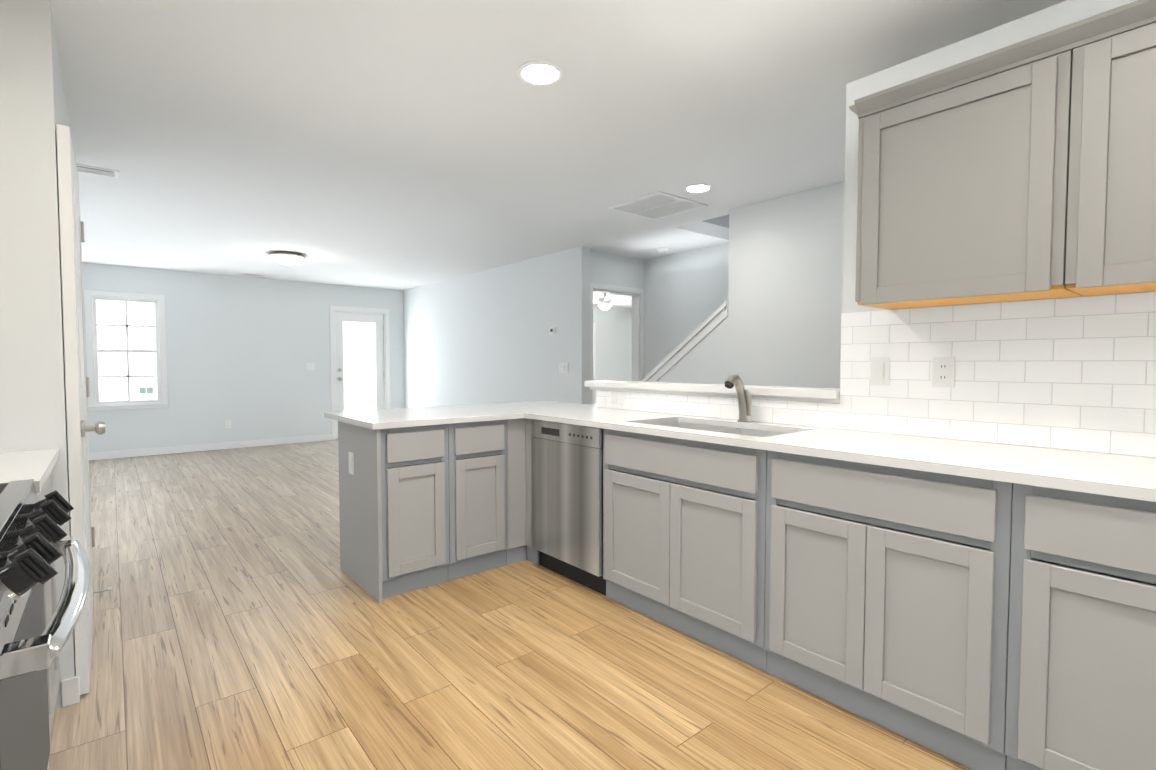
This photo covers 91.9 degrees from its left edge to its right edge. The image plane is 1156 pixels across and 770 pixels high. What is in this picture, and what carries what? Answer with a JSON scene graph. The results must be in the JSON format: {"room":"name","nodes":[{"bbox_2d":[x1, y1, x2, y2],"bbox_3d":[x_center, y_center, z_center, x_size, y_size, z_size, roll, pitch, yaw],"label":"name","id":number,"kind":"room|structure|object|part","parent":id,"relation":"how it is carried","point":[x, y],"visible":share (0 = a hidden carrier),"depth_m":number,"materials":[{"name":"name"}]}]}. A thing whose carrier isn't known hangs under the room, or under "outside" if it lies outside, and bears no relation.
{"room":"kitchen","nodes":[
{"label":"kitchen","id":0,"kind":"room"},
{"bbox_2d":[0,0,23,452],"bbox_3d":[-2.125,-0.077,1.752,0.510,2.440,0.120,-2,3,-40],"label":"wall","id":1,"kind":"structure","parent":0,"point":[11,418],"depth_m":1.86,"materials":[{"name":"white paint"}]},
{"bbox_2d":[4,0,91,707],"bbox_3d":[-2.435,-0.111,2.620,0.120,2.440,1.850,-2,3,-40],"label":"wall","id":2,"kind":"structure","parent":0,"point":[37,101],"depth_m":1.90,"materials":[{"name":"white paint"}]},
{"bbox_2d":[73,676,79,691],"bbox_3d":[-2.422,1.057,2.755,0.013,0.095,1.730,-2,3,-40],"label":"baseboard","id":3,"kind":"structure","parent":2,"relation":"attached to","point":[76,683],"depth_m":1.99,"materials":[{"name":"white"}]},
{"bbox_2d":[56,124,104,694],"bbox_3d":[-2.014,0.095,2.303,0.103,2.028,0.772,-2,3,-40],"label":"door","id":4,"kind":"structure","parent":2,"relation":"in","point":[77,385],"depth_m":2.00,"materials":[{"name":"white wood"}]},
{"bbox_2d":[93,587,111,592],"bbox_3d":[-2.424,1.046,2.837,0.090,0.028,0.028,-2,3,-40],"label":"door stop","id":5,"kind":"object","parent":4,"relation":"attached to","point":[109,589],"visible":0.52,"depth_m":2.85,"materials":[{"name":"silver metal"}]},
{"bbox_2d":[139,386,153,393],"bbox_3d":[-5.695,0.072,7.378,0.160,0.100,0.005,-2,3,-40],"label":"window sticker","id":6,"kind":"object","parent":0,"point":[146,390],"visible":1,"depth_m":7.38,"materials":[{"name":"paper"}]},
{"bbox_2d":[84,263,411,452],"bbox_3d":[-5.078,-0.316,7.817,5.670,2.440,0.120,-2,3,-40],"label":"wall","id":7,"kind":"structure","parent":0,"point":[239,348],"depth_m":7.96,"materials":[{"name":"white paint"}]},
{"bbox_2d":[84,290,168,410],"bbox_3d":[-5.796,-0.437,7.198,0.820,1.490,0.160,-2,3,-40],"label":"window","id":8,"kind":"structure","parent":7,"relation":"in","point":[126,350],"depth_m":7.22,"materials":[{"name":"white glass"}]},
{"bbox_2d":[89,434,331,460],"bbox_3d":[-5.494,0.873,7.429,4.235,0.095,0.013,-2,3,-40],"label":"baseboard","id":9,"kind":"structure","parent":7,"relation":"attached to","point":[290,440],"depth_m":7.70,"materials":[{"name":"white wood"}]},
{"bbox_2d":[225,420,231,427],"bbox_3d":[-4.933,0.551,7.888,0.075,0.118,0.008,-2,3,-40],"label":"outlet","id":10,"kind":"object","parent":7,"relation":"attached to","point":[227,423],"visible":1,"depth_m":7.89,"materials":[{"name":"white plastic"}]},
{"bbox_2d":[306,363,314,369],"bbox_3d":[-4.092,-0.283,8.558,0.124,0.118,0.010,-2,3,-40],"label":"light switch","id":11,"kind":"object","parent":7,"relation":"attached to","point":[310,366],"visible":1,"depth_m":8.55,"materials":[{"name":"white plastic"}]},
{"bbox_2d":[335,312,383,438],"bbox_3d":[-3.519,-0.160,9.072,0.778,2.005,0.114,-2,3,-40],"label":"door","id":12,"kind":"structure","parent":7,"relation":"in","point":[359,365],"depth_m":9.08,"materials":[{"name":"white"}]},
{"bbox_2d":[329,306,389,439],"bbox_3d":[-3.546,-0.199,9.093,0.940,2.105,0.136,-2,3,-40],"label":"door frame","id":13,"kind":"structure","parent":7,"relation":"attached to","point":[384,312],"depth_m":8.91,"materials":[{"name":"white wood"}]},
{"bbox_2d":[348,452,353,474],"bbox_3d":[-1.250,0.431,3.079,0.010,0.118,0.075,-2,3,-40],"label":"outlet","id":14,"kind":"object","parent":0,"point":[351,461],"visible":0.96,"depth_m":3.07,"materials":[{"name":"white plastic"}]},
{"bbox_2d":[408,248,575,407],"bbox_3d":[-1.393,-0.313,7.738,0.120,2.440,4.110,-2,3,-40],"label":"wall","id":15,"kind":"structure","parent":0,"point":[481,337],"depth_m":7.21,"materials":[{"name":"white paint"}]},
{"bbox_2d":[549,326,555,334],"bbox_3d":[-0.290,-0.611,6.294,0.023,0.096,0.110,-2,3,-40],"label":"thermostat","id":16,"kind":"object","parent":15,"relation":"attached to","point":[552,330],"visible":1,"depth_m":6.27,"materials":[{"name":"white plastic"}]},
{"bbox_2d":[559,363,568,373],"bbox_3d":[-0.157,-0.186,6.161,0.010,0.118,0.165,-2,3,-40],"label":"light switch","id":17,"kind":"object","parent":15,"relation":"attached to","point":[564,368],"visible":1,"depth_m":6.15,"materials":[{"name":"white plastic"}]},
{"bbox_2d":[593,323,595,379],"bbox_3d":[-0.055,-0.705,11.596,1.040,1.200,0.150,-2,3,-40],"label":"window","id":18,"kind":"structure","parent":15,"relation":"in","point":[594,351],"depth_m":11.86,"materials":[{"name":"white"}]},
{"bbox_2d":[49,439,1006,769],"bbox_3d":[0.306,1.031,5.383,11.300,0.060,11.800,-2,3,-40],"label":"floor","id":19,"kind":"structure","parent":0,"point":[243,621],"depth_m":2.23,"materials":[{"name":"brown wood"}]},
{"bbox_2d":[0,479,89,769],"bbox_3d":[-1.318,0.693,0.969,0.725,0.962,0.756,-2,3,-40],"label":"range","id":20,"kind":"object","parent":19,"relation":"on","point":[36,541],"visible":1,"depth_m":1.05,"materials":[{"name":"silver metal"}]},
{"bbox_3d":[-1.079,0.418,1.159,0.100,0.040,0.728,-2,3,-40],"label":"handle","id":21,"kind":"part","parent":20,"relation":"part of","materials":[{"name":"silver metal"}]},
{"bbox_2d":[37,471,59,736],"bbox_3d":[-1.832,0.712,1.491,0.614,0.883,0.691,-2,3,-40],"label":"base cabinet","id":22,"kind":"object","parent":19,"relation":"on","point":[50,602],"visible":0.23,"depth_m":1.74,"materials":[{"name":"grey paint"}]},
{"bbox_2d":[478,418,538,564],"bbox_3d":[-0.199,0.620,3.819,0.720,0.884,0.670,-2,3,-40],"label":"base cabinet","id":23,"kind":"object","parent":19,"relation":"on","point":[504,446],"depth_m":3.31,"materials":[{"name":"grey paint"}]},
{"bbox_2d":[324,405,519,429],"bbox_3d":[-0.939,0.181,3.345,0.870,0.030,0.816,-2,3,-40],"label":"countertop","id":24,"kind":"structure","parent":23,"relation":"on","point":[435,415],"depth_m":3.17,"materials":[{"name":"white stone"}]},
{"bbox_3d":[-0.282,0.637,3.383,0.034,0.883,0.108,-2,3,-40],"label":"corner base cabinet filler","id":25,"kind":"part","parent":23,"relation":"part of","materials":[{"name":"grey wood"}]},
{"bbox_2d":[464,374,1155,501],"bbox_3d":[1.077,0.207,2.130,0.663,0.474,5.268,-2,3,-40],"label":"countertop","id":26,"kind":"structure","parent":23,"relation":"on","point":[1123,476],"depth_m":1.97,"materials":[{"name":"white stone"}]},
{"bbox_2d":[656,422,785,436],"bbox_3d":[0.650,0.323,2.682,0.402,0.199,0.782,-2,3,-40],"label":"sink","id":27,"kind":"object","parent":26,"relation":"in","point":[705,426],"depth_m":2.81,"materials":[{"name":"silver metal"}]},
{"bbox_2d":[725,374,751,422],"bbox_3d":[0.798,0.067,2.783,0.188,0.244,0.078,-2,3,-40],"label":"faucet","id":28,"kind":"object","parent":26,"relation":"on","point":[743,395],"depth_m":2.79,"materials":[{"name":"silver metal"}]},
{"bbox_2d":[531,419,605,595],"bbox_3d":[0.146,0.644,3.278,0.605,0.878,0.594,-2,3,-40],"label":"dishwasher","id":29,"kind":"object","parent":19,"relation":"on","point":[567,500],"visible":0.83,"depth_m":3.05,"materials":[{"name":"silver metal"}]},
{"bbox_2d":[603,422,788,671],"bbox_3d":[0.646,0.664,2.699,0.618,0.883,0.925,-2,3,-40],"label":"base cabinet","id":30,"kind":"object","parent":19,"relation":"on","point":[684,536],"visible":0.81,"depth_m":2.43,"materials":[{"name":"grey paint"}]},
{"bbox_2d":[764,450,1012,769],"bbox_3d":[1.188,0.690,2.052,0.618,0.883,0.759,-2,3,-40],"label":"base cabinet","id":31,"kind":"object","parent":19,"relation":"on","point":[887,593],"visible":0.85,"depth_m":1.79,"materials":[{"name":"grey paint"}]},
{"bbox_2d":[1005,483,1155,769],"bbox_3d":[1.724,0.715,1.411,0.618,0.883,0.909,-2,3,-40],"label":"base cabinet","id":32,"kind":"object","parent":19,"relation":"on","point":[1081,679],"visible":0.77,"depth_m":1.45,"materials":[{"name":"grey paint"}]},
{"bbox_3d":[-0.825,0.759,0.287,0.614,0.883,0.914,-2,3,-40],"label":"base cabinet","id":33,"kind":"object","parent":19,"relation":"on","visible":0},
{"bbox_2d":[0,449,58,492],"bbox_3d":[-0.657,0.310,0.080,0.634,0.030,4.346,-2,3,-40],"label":"countertop","id":34,"kind":"structure","parent":33,"relation":"on","point":[37,466],"depth_m":1.62,"materials":[{"name":"white stone"}]},
{"bbox_3d":[2.085,-0.292,4.401,0.932,2.660,3.590,-2,3,-40],"label":"stairs","id":35,"kind":"structure","parent":19,"relation":"on","visible":0},
{"bbox_2d":[641,300,727,381],"bbox_3d":[0.885,-0.226,5.016,0.180,0.948,1.170,-2,3,-40],"label":"trim","id":36,"kind":"structure","parent":35,"relation":"on","point":[709,324],"depth_m":4.78,"materials":[{"name":"white wood"}]},
{"bbox_2d":[47,0,1066,307],"bbox_3d":[0.306,-2.027,5.263,11.300,1.180,11.800,-2,3,-40],"label":"ceiling","id":37,"kind":"structure","parent":0,"point":[395,144],"depth_m":2.83,"materials":[{"name":"white paint"}]},
{"bbox_2d":[76,164,118,177],"bbox_3d":[-3.114,-1.362,3.535,0.325,0.012,0.160,-2,3,-40],"label":"ceiling vent","id":38,"kind":"object","parent":37,"relation":"in","point":[97,171],"visible":0.6,"depth_m":3.55,"materials":[{"name":"white plastic"}]},
{"bbox_2d":[242,273,268,276],"bbox_3d":[-4.497,-1.529,7.799,0.320,0.012,0.120,-2,3,-40],"label":"ceiling vent","id":39,"kind":"object","parent":37,"relation":"in","point":[255,275],"visible":1,"depth_m":7.77,"materials":[{"name":"white plastic"}]},
{"bbox_2d":[268,251,305,264],"bbox_3d":[-3.281,-1.417,6.303,0.380,0.120,0.380,-2,3,-40],"label":"dome ceiling light","id":40,"kind":"object","parent":37,"relation":"attached to","point":[286,258],"visible":1,"depth_m":6.20,"materials":[{"name":"white glass"}]},
{"bbox_2d":[517,61,562,84],"bbox_3d":[-0.160,-1.318,2.370,0.196,0.008,0.196,-2,3,-40],"label":"recessed light","id":41,"kind":"object","parent":37,"relation":"in","point":[540,72],"visible":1,"depth_m":2.36,"materials":[{"name":"white plastic"}]},
{"bbox_2d":[593,293,631,309],"bbox_3d":[0.407,-1.414,9.289,1.255,0.360,1.216,-2,3,-40],"label":"ceiling fan","id":42,"kind":"object","parent":37,"relation":"hanging from","point":[605,302],"visible":0.73,"depth_m":9.17,"materials":[{"name":"white"}]},
{"bbox_2d":[608,191,707,219],"bbox_3d":[0.622,-1.395,4.379,0.550,0.012,0.550,-2,3,-40],"label":"ceiling vent","id":43,"kind":"object","parent":37,"relation":"in","point":[657,205],"visible":0.96,"depth_m":4.35,"materials":[{"name":"white plastic"}]},
{"bbox_2d":[655,247,668,252],"bbox_3d":[0.902,-1.444,6.007,0.140,0.042,0.140,-2,3,-40],"label":"smoke detector","id":44,"kind":"object","parent":37,"relation":"attached to","point":[662,249],"visible":1,"depth_m":5.96,"materials":[{"name":"white plastic"}]},
{"bbox_2d":[684,183,711,192],"bbox_3d":[0.841,-1.379,3.923,0.196,0.008,0.196,-2,3,-40],"label":"recessed light","id":45,"kind":"object","parent":37,"relation":"in","point":[697,187],"visible":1,"depth_m":3.91,"materials":[{"name":"white plastic"}]},
{"bbox_2d":[576,248,591,403],"bbox_3d":[0.369,-0.262,6.442,0.920,2.440,0.120,-2,3,-40],"label":"wall","id":46,"kind":"structure","parent":0,"point":[583,255],"depth_m":5.95,"materials":[{"name":"white paint"}]},
{"bbox_2d":[590,283,643,403],"bbox_3d":[0.412,-0.088,6.475,0.880,2.090,0.136,-2,3,-40],"label":"door frame","id":47,"kind":"structure","parent":46,"relation":"attached to","point":[638,336],"depth_m":6.65,"materials":[{"name":"white wood"}]},
{"bbox_2d":[592,0,1154,457],"bbox_3d":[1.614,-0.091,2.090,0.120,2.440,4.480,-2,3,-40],"label":"wall","id":48,"kind":"structure","parent":0,"point":[778,274],"depth_m":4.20,"materials":[{"name":"white paint"}]},
{"bbox_2d":[584,380,839,402],"bbox_3d":[0.673,0.025,3.220,0.200,0.060,1.728,-2,3,-40],"label":"trim","id":49,"kind":"structure","parent":48,"relation":"on","point":[822,395],"depth_m":3.00,"materials":[{"name":"white"}]},
{"bbox_2d":[596,292,1155,457],"bbox_3d":[1.573,-0.043,2.039,0.008,0.518,4.503,-2,3,-40],"label":"tile backsplash","id":50,"kind":"structure","parent":48,"relation":"attached to","point":[1077,373],"depth_m":2.06,"materials":[{"name":"white tile"}]},
{"bbox_2d":[611,392,623,403],"bbox_3d":[0.254,0.085,3.607,0.010,0.075,0.118,-2,3,-40],"label":"outlet","id":51,"kind":"object","parent":50,"relation":"attached to","point":[617,397],"visible":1,"depth_m":3.60,"materials":[{"name":"white plastic"}]},
{"bbox_2d":[870,357,889,385],"bbox_3d":[1.281,-0.058,2.373,0.010,0.118,0.075,-2,3,-40],"label":"light switch","id":52,"kind":"object","parent":50,"relation":"attached to","point":[880,371],"visible":1,"depth_m":2.37,"materials":[{"name":"white plastic"}]},
{"bbox_2d":[932,357,954,386],"bbox_3d":[1.433,-0.051,2.192,0.008,0.118,0.075,-2,3,-40],"label":"outlet","id":53,"kind":"object","parent":50,"relation":"attached to","point":[943,372],"visible":1,"depth_m":2.19,"materials":[{"name":"white plastic"}]},
{"bbox_2d":[855,50,1082,309],"bbox_3d":[1.373,-0.650,1.993,0.342,0.704,0.610,-2,3,-40],"label":"upper cabinet","id":54,"kind":"object","parent":48,"relation":"attached to","point":[962,194],"visible":0.88,"depth_m":1.84,"materials":[{"name":"grey paint"}]},
{"bbox_2d":[1065,22,1155,295],"bbox_3d":[1.864,-0.627,1.406,0.342,0.704,0.913,-2,3,-40],"label":"upper cabinet","id":55,"kind":"object","parent":48,"relation":"attached to","point":[1111,233],"visible":1,"depth_m":1.58,"materials":[{"name":"grey paint"}]},
{"bbox_2d":[849,0,1155,118],"bbox_3d":[1.942,-1.003,1.283,0.362,0.056,2.478,-2,3,-40],"label":"crown molding","id":56,"kind":"structure","parent":55,"relation":"attached to","point":[1117,21],"depth_m":1.73,"materials":[{"name":"grey paint"}]}
]}

